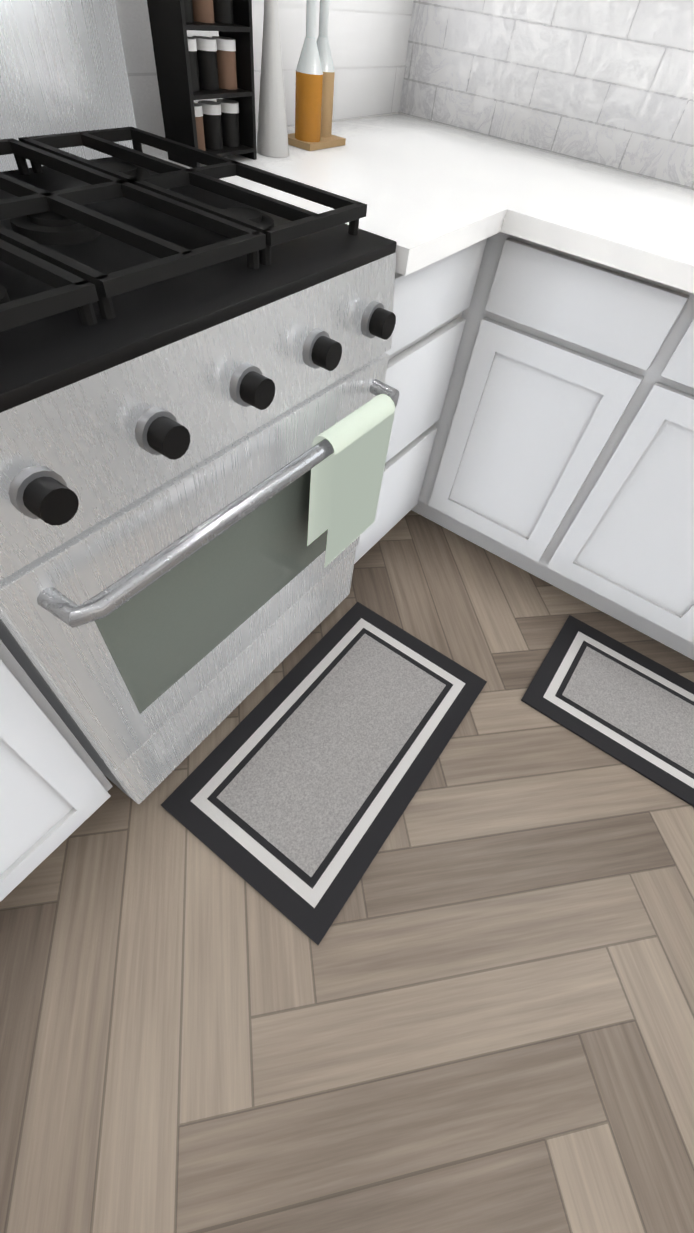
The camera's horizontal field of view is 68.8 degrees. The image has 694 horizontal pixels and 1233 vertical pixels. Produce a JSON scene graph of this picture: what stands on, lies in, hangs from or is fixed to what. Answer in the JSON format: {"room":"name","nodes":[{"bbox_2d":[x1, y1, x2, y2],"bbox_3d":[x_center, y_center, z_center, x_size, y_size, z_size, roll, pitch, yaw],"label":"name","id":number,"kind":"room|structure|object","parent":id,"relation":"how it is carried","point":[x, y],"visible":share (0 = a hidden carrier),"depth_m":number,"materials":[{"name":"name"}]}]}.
{"room":"kitchen","nodes":[
{"label":"kitchen","id":0,"kind":"room"},
{"bbox_2d":[142,113,398,145],"bbox_3d":[-0.875,-0.835,0.294,0.120,2.740,3.800,32,55,17],"label":"wall","id":1,"kind":"structure","parent":0,"point":[339,120],"depth_m":1.48,"materials":[{"name":"white paint"}]},
{"bbox_2d":[116,0,413,144],"bbox_3d":[-0.454,-1.080,0.812,0.002,0.493,2.210,32,55,17],"label":"backsplash","id":2,"kind":"structure","parent":1,"relation":"attached to","point":[368,41],"depth_m":1.29,"materials":[{"name":"tile"}]},
{"bbox_2d":[0,510,693,1232],"bbox_3d":[1.653,2.618,-0.264,8.020,0.100,5.600,32,55,17],"label":"floor","id":3,"kind":"structure","parent":0,"point":[472,1012],"depth_m":0.94,"materials":[{"name":"brown wood"}]},
{"bbox_2d":[0,640,112,901],"bbox_3d":[-0.798,0.092,0.776,0.660,0.866,0.345,32,55,17],"label":"base cabinet","id":4,"kind":"object","parent":3,"relation":"on","point":[55,785],"visible":1,"depth_m":0.82,"materials":[{"name":"white wood"}]},
{"bbox_2d":[0,0,399,803],"bbox_3d":[-0.408,-0.330,0.931,0.760,1.215,0.768,32,55,17],"label":"range","id":5,"kind":"object","parent":3,"relation":"on","point":[192,364],"visible":0.94,"depth_m":0.71,"materials":[{"name":"silver metal"}]},
{"bbox_2d":[307,394,394,567],"bbox_3d":[0.003,-0.249,0.952,0.045,0.282,0.180,32,55,17],"label":"dish towel","id":6,"kind":"object","parent":5,"relation":"hanging from","point":[346,480],"visible":0.95,"depth_m":0.91,"materials":[{"name":"green fabric"}]},
{"bbox_2d":[161,602,486,944],"bbox_3d":[-0.012,0.299,1.258,0.440,0.008,0.760,32,55,17],"label":"area rug","id":7,"kind":"object","parent":3,"relation":"on","point":[291,796],"visible":1,"depth_m":1.20,"materials":[{"name":"grey fabric"}]},
{"bbox_2d":[354,233,498,563],"bbox_3d":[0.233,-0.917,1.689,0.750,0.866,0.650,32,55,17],"label":"base cabinet","id":8,"kind":"object","parent":3,"relation":"on","point":[468,314],"depth_m":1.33,"materials":[{"name":"white wood"}]},
{"bbox_2d":[142,114,693,292],"bbox_3d":[1.107,-0.466,0.871,3.107,0.038,1.065,32,55,17],"label":"countertop","id":9,"kind":"structure","parent":8,"relation":"on","point":[427,192],"depth_m":1.08,"materials":[{"name":"stone"}]},
{"bbox_2d":[147,0,256,167],"bbox_3d":[-0.257,-1.045,0.907,0.080,0.343,0.170,32,55,17],"label":"spice rack","id":10,"kind":"object","parent":9,"relation":"on","point":[189,70],"visible":0.98,"depth_m":0.93,"materials":[{"name":"black painted wood"},{"name":"white plastic"},{"name":"glass"}]},
{"bbox_2d":[257,0,288,157],"bbox_3d":[-0.151,-1.111,1.015,0.072,0.274,0.071,32,55,17],"label":"vase","id":11,"kind":"object","parent":9,"relation":"on","point":[272,136],"visible":0.98,"depth_m":1.04,"materials":[{"name":"white ceramic"}]},
{"bbox_2d":[288,0,345,150],"bbox_3d":[-0.068,-1.225,1.111,0.090,0.280,0.140,32,55,17],"label":"oil cruet","id":12,"kind":"object","parent":9,"relation":"on","point":[315,77],"visible":0.98,"depth_m":1.12,"materials":[{"name":"orange glass"}]},
{"bbox_2d":[419,232,650,562],"bbox_3d":[0.682,-0.633,1.524,0.477,0.866,0.650,32,55,17],"label":"base cabinet","id":13,"kind":"object","parent":3,"relation":"on","point":[561,457],"depth_m":1.25,"materials":[{"name":"white wood"}]},
{"bbox_2d":[511,280,693,659],"bbox_3d":[1.001,-0.431,1.407,0.601,0.866,0.650,32,55,17],"label":"base cabinet","id":14,"kind":"object","parent":3,"relation":"on","point":[613,530],"depth_m":1.28,"materials":[{"name":"white wood"}]},
{"bbox_2d":[521,615,693,806],"bbox_3d":[1.068,0.418,1.301,1.200,0.008,0.380,32,55,17],"label":"area rug","id":15,"kind":"object","parent":3,"relation":"on","point":[629,707],"visible":1,"depth_m":1.39,"materials":[{"name":"grey fabric"}]},
{"bbox_2d":[399,113,693,189],"bbox_3d":[3.400,0.081,0.117,7.820,2.740,0.120,32,55,17],"label":"wall","id":16,"kind":"structure","parent":0,"point":[551,152],"depth_m":1.45,"materials":[{"name":"white paint"}]},
{"bbox_2d":[399,0,693,188],"bbox_3d":[1.447,-0.951,0.950,3.120,0.493,0.002,32,55,17],"label":"backsplash","id":17,"kind":"structure","parent":16,"relation":"attached to","point":[609,83],"depth_m":1.35,"materials":[{"name":"tile"}]}
]}

